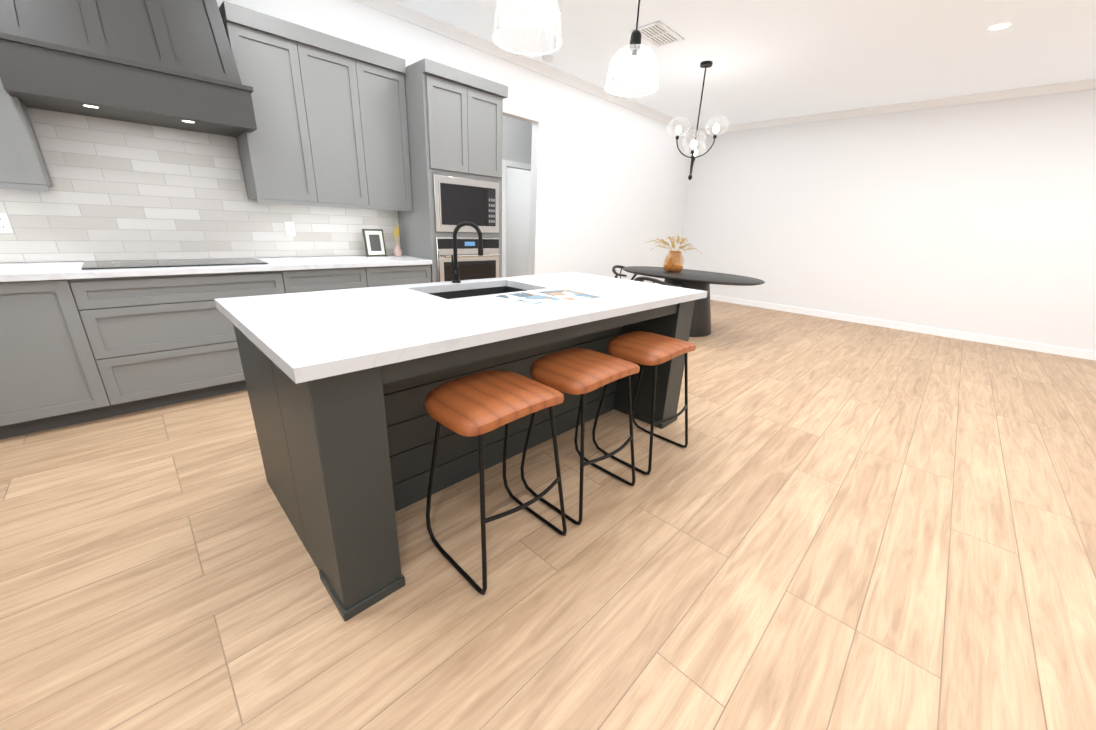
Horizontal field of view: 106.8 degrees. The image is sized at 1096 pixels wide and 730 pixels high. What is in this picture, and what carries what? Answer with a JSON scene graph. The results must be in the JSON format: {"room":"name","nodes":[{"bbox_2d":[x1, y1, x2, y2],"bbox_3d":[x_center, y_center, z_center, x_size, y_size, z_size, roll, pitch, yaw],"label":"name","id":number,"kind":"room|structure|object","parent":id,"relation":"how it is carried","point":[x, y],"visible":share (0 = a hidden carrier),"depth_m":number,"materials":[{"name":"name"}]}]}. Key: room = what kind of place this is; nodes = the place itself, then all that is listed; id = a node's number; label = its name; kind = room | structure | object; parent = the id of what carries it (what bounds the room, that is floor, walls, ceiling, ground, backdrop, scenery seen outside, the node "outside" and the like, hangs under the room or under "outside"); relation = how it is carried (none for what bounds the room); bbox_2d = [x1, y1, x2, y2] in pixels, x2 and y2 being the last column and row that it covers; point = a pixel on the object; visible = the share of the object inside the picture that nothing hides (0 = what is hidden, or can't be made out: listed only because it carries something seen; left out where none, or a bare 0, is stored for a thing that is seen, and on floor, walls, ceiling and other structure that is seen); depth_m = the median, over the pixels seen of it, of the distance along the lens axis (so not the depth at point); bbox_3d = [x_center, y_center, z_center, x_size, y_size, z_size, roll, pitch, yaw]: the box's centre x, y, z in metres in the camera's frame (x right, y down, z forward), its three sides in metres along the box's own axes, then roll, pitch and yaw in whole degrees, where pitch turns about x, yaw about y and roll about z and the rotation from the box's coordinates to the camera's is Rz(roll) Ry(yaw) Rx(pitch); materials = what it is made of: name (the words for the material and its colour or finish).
{"room":"kitchen","nodes":[
{"label":"kitchen","id":0,"kind":"room"},
{"bbox_2d":[7,0,694,283],"bbox_3d":[-0.675,-1.980,4.881,0.120,3.050,9.770,20,26,41],"label":"wall","id":1,"kind":"structure","parent":0,"point":[610,181],"depth_m":5.68,"materials":[{"name":"white paint"}]},
{"bbox_2d":[0,79,51,190],"bbox_3d":[-3.107,-1.564,2.059,0.318,1.170,0.490,20,26,41],"label":"upper cabinet","id":2,"kind":"object","parent":1,"relation":"attached to","point":[22,165],"depth_m":2.22,"materials":[{"name":"grey wood"}]},
{"bbox_2d":[0,0,256,136],"bbox_3d":[-2.485,-2.060,2.364,0.543,1.102,1.080,20,26,41],"label":"range hood","id":3,"kind":"object","parent":1,"relation":"attached to","point":[168,63],"visible":1,"depth_m":2.31,"materials":[{"name":"grey wood"}]},
{"bbox_2d":[0,107,399,262],"bbox_3d":[-2.744,-1.222,2.840,0.008,0.937,3.527,20,26,41],"label":"backsplash","id":4,"kind":"structure","parent":1,"relation":"attached to","point":[122,190],"depth_m":2.82,"materials":[{"name":"tile"}]},
{"bbox_2d":[0,213,12,233],"bbox_3d":[-3.258,-0.843,2.421,0.008,0.116,0.072,20,26,41],"label":"electrical outlet","id":5,"kind":"object","parent":4,"relation":"attached to","point":[5,226],"visible":1,"depth_m":2.43,"materials":[{"name":"white plastic"}]},
{"bbox_2d":[284,222,295,235],"bbox_3d":[-2.189,-1.155,3.455,0.008,0.116,0.072,20,26,41],"label":"electrical outlet","id":6,"kind":"object","parent":4,"relation":"attached to","point":[290,228],"visible":1,"depth_m":3.45,"materials":[{"name":"white plastic"}]},
{"bbox_2d":[219,1,412,210],"bbox_3d":[-1.785,-1.928,3.323,0.348,1.200,1.230,20,26,41],"label":"upper cabinet","id":7,"kind":"object","parent":1,"relation":"attached to","point":[330,112],"visible":0.98,"depth_m":3.14,"materials":[{"name":"grey wood"}]},
{"bbox_2d":[354,0,697,134],"bbox_3d":[-0.545,-3.353,4.333,0.072,0.088,9.530,20,26,41],"label":"crown molding","id":8,"kind":"structure","parent":1,"relation":"attached to","point":[397,9],"depth_m":4.38,"materials":[{"name":"white"}]},
{"bbox_2d":[502,115,531,276],"bbox_3d":[0.256,-2.605,6.802,0.120,3.050,2.730,20,26,41],"label":"wall","id":9,"kind":"structure","parent":0,"point":[516,140],"depth_m":5.98,"materials":[{"name":"white paint"}]},
{"bbox_2d":[502,159,530,276],"bbox_3d":[-1.303,-2.318,7.089,3.840,2.190,2.670,20,26,41],"label":"trim","id":10,"kind":"structure","parent":9,"relation":"attached to","point":[505,163],"depth_m":5.88,"materials":[{"name":"white wood"}]},
{"bbox_2d":[0,276,1095,729],"bbox_3d":[0.679,0.025,4.086,12.600,0.100,10.330,20,26,41],"label":"floor","id":11,"kind":"structure","parent":0,"point":[826,524],"depth_m":1.60,"materials":[{"name":"brown wood"}]},
{"bbox_2d":[0,279,117,438],"bbox_3d":[-3.136,-0.078,2.400,0.598,0.880,0.631,20,26,41],"label":"base cabinet","id":12,"kind":"object","parent":11,"relation":"on","point":[78,344],"depth_m":2.30,"materials":[{"name":"grey wood"}]},
{"bbox_2d":[72,271,295,414],"bbox_3d":[-2.549,-0.250,2.968,0.598,0.880,1.161,20,26,41],"label":"base cabinet","id":13,"kind":"object","parent":11,"relation":"on","point":[159,340],"depth_m":2.65,"materials":[{"name":"grey wood"}]},
{"bbox_2d":[0,255,431,282],"bbox_3d":[-2.536,-0.675,2.791,0.628,0.040,3.525,20,26,41],"label":"countertop","id":14,"kind":"structure","parent":13,"relation":"on","point":[9,272],"depth_m":2.64,"materials":[{"name":"white stone"}]},
{"bbox_2d":[82,258,267,269],"bbox_3d":[-2.529,-0.708,2.810,0.460,0.011,0.920,20,26,41],"label":"cooktop","id":15,"kind":"object","parent":14,"relation":"in","point":[114,264],"visible":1,"depth_m":2.73,"materials":[{"name":"black glass"}]},
{"bbox_2d":[362,229,386,256],"bbox_3d":[-1.668,-1.168,3.889,0.110,0.249,0.190,20,26,41],"label":"framed picture","id":16,"kind":"object","parent":14,"relation":"on","point":[374,242],"visible":0.96,"depth_m":3.86,"materials":[{"name":"grey"}]},
{"bbox_2d":[394,224,401,255],"bbox_3d":[-1.476,-1.221,3.977,0.080,0.302,0.080,20,26,41],"label":"vase","id":17,"kind":"object","parent":14,"relation":"on","point":[397,251],"visible":1,"depth_m":3.98,"materials":[{"name":"pink ceramic"}]},
{"bbox_2d":[296,267,375,292],"bbox_3d":[-1.947,-0.425,3.550,0.598,0.880,0.672,20,26,41],"label":"base cabinet","id":18,"kind":"object","parent":11,"relation":"on","point":[343,277],"depth_m":3.27,"materials":[{"name":"grey wood"}]},
{"bbox_2d":[376,267,430,286],"bbox_3d":[-1.562,-0.537,3.924,0.598,0.880,0.668,20,26,41],"label":"base cabinet","id":19,"kind":"object","parent":11,"relation":"on","point":[385,276],"depth_m":3.65,"materials":[{"name":"grey wood"}]},
{"bbox_2d":[398,58,507,282],"bbox_3d":[-0.953,-1.443,4.153,0.694,2.490,0.863,20,26,41],"label":"tall cabinet","id":20,"kind":"object","parent":11,"relation":"on","point":[454,120],"visible":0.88,"depth_m":3.75,"materials":[{"name":"grey wood"}]},
{"bbox_2d":[225,284,694,621],"bbox_3d":[-0.235,0.073,2.335,1.063,0.880,2.276,20,26,41],"label":"kitchen island","id":21,"kind":"object","parent":11,"relation":"on","point":[341,384],"depth_m":1.56,"materials":[{"name":"grey wood"}]},
{"bbox_2d":[214,272,617,331],"bbox_3d":[-0.423,-0.437,2.375,0.520,0.040,2.340,20,26,41],"label":"island countertop","id":22,"kind":"structure","parent":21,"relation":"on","point":[235,309],"depth_m":1.90,"materials":[{"name":"white stone"}]},
{"bbox_2d":[451,221,482,282],"bbox_3d":[-0.498,-0.675,2.445,0.134,0.357,0.185,20,26,41],"label":"faucet","id":23,"kind":"object","parent":22,"relation":"on","point":[455,269],"visible":1,"depth_m":2.43,"materials":[{"name":"black metal"}]},
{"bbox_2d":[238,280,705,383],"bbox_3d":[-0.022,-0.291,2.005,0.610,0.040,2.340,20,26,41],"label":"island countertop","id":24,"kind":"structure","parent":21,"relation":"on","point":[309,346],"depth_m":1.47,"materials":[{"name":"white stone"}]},
{"bbox_2d":[495,289,600,304],"bbox_3d":[0.013,-0.361,2.145,0.341,0.004,0.505,20,26,41],"label":"magazines","id":25,"kind":"object","parent":24,"relation":"on","point":[535,299],"visible":0.94,"depth_m":2.12,"materials":[{"name":"white paper"}]},
{"bbox_2d":[424,370,566,594],"bbox_3d":[-0.205,0.411,1.635,0.421,0.700,0.474,20,26,41],"label":"stool","id":26,"kind":"object","parent":11,"relation":"on","point":[479,404],"visible":1,"depth_m":1.46,"materials":[{"name":"leather"}]},
{"bbox_2d":[520,348,639,524],"bbox_3d":[0.168,0.302,1.995,0.421,0.700,0.474,20,26,41],"label":"stool","id":27,"kind":"object","parent":11,"relation":"on","point":[578,371],"visible":1,"depth_m":1.81,"materials":[{"name":"leather"}]},
{"bbox_2d":[612,265,636,279],"bbox_3d":[1.167,-1.024,5.860,0.546,0.760,0.557,20,26,41],"label":"chair","id":28,"kind":"object","parent":11,"relation":"on","point":[618,274],"visible":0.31,"depth_m":5.83,"materials":[{"name":"black wood"}]},
{"bbox_2d":[592,331,695,474],"bbox_3d":[0.576,0.183,2.390,0.421,0.700,0.474,20,26,41],"label":"stool","id":29,"kind":"object","parent":11,"relation":"on","point":[643,348],"visible":0.98,"depth_m":2.21,"materials":[{"name":"leather"}]},
{"bbox_2d":[634,277,680,286],"bbox_3d":[1.288,-0.700,4.941,0.557,0.760,0.546,20,26,41],"label":"chair","id":30,"kind":"object","parent":11,"relation":"on","point":[642,279],"visible":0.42,"depth_m":4.61,"materials":[{"name":"black wood"}]},
{"bbox_2d":[623,266,764,336],"bbox_3d":[1.810,-0.841,5.427,1.840,0.750,1.160,20,26,41],"label":"dining table","id":31,"kind":"object","parent":11,"relation":"on","point":[697,280],"visible":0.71,"depth_m":5.14,"materials":[{"name":"black wood"}]},
{"bbox_2d":[645,236,697,271],"bbox_3d":[1.675,-1.451,5.314,0.742,0.465,0.722,20,26,41],"label":"vase","id":32,"kind":"object","parent":31,"relation":"on","point":[672,262],"visible":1,"depth_m":5.34,"materials":[{"name":"orange glass"}]},
{"bbox_2d":[395,0,1095,128],"bbox_3d":[0.811,-2.949,3.055,12.600,0.100,10.330,20,26,41],"label":"ceiling","id":33,"kind":"structure","parent":0,"point":[773,59],"depth_m":4.06,"materials":[{"name":"white paint"}]},
{"bbox_2d":[493,0,561,55],"bbox_3d":[-0.067,-1.876,1.582,0.297,1.034,0.297,20,26,41],"label":"pendant light","id":34,"kind":"object","parent":33,"relation":"hanging from","point":[527,8],"visible":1,"depth_m":1.70,"materials":[{"name":"clear glass"}]},
{"bbox_2d":[542,55,553,61],"bbox_3d":[-0.001,-3.441,4.575,0.130,0.034,0.130,20,26,41],"label":"smoke detector","id":35,"kind":"object","parent":33,"relation":"attached to","point":[547,58],"visible":0.98,"depth_m":4.54,"materials":[{"name":"white plastic"}]},
{"bbox_2d":[605,0,658,96],"bbox_3d":[0.489,-2.038,2.119,0.297,1.034,0.297,20,26,41],"label":"pendant light","id":36,"kind":"object","parent":33,"relation":"hanging from","point":[635,45],"visible":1,"depth_m":2.21,"materials":[{"name":"clear glass"}]},
{"bbox_2d":[631,21,683,47],"bbox_3d":[1.062,-3.180,3.923,0.300,0.012,0.480,20,26,41],"label":"ceiling vent","id":37,"kind":"object","parent":33,"relation":"in","point":[657,34],"visible":0.88,"depth_m":3.91,"materials":[{"name":"grey metal"}]},
{"bbox_2d":[667,61,728,179],"bbox_3d":[1.741,-2.803,4.731,0.641,1.195,0.749,20,26,41],"label":"chandelier","id":38,"kind":"object","parent":33,"relation":"hanging from","point":[716,129],"visible":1,"depth_m":4.70,"materials":[{"name":"black metal"}]},
{"bbox_2d":[988,23,1010,30],"bbox_3d":[3.890,-2.913,3.505,0.140,0.005,0.140,20,26,41],"label":"recessed light","id":39,"kind":"object","parent":33,"relation":"in","point":[1000,26],"visible":1,"depth_m":3.50,"materials":[{"name":"white"}]},
{"bbox_2d":[678,89,1095,351],"bbox_3d":[5.586,-1.924,5.519,7.960,3.050,0.120,20,26,41],"label":"wall","id":40,"kind":"structure","parent":0,"point":[979,218],"depth_m":5.73,"materials":[{"name":"white paint"}]},
{"bbox_2d":[698,78,1095,134],"bbox_3d":[5.573,-3.304,4.975,7.740,0.088,0.072,20,26,41],"label":"crown molding","id":41,"kind":"structure","parent":40,"relation":"attached to","point":[1086,84],"depth_m":5.44,"materials":[{"name":"white"}]},
{"bbox_2d":[710,294,1095,360],"bbox_3d":[5.424,-0.537,6.005,7.810,0.100,0.014,20,26,41],"label":"baseboard","id":42,"kind":"structure","parent":40,"relation":"attached to","point":[1065,351],"depth_m":5.92,"materials":[{"name":"white wood"}]}
]}

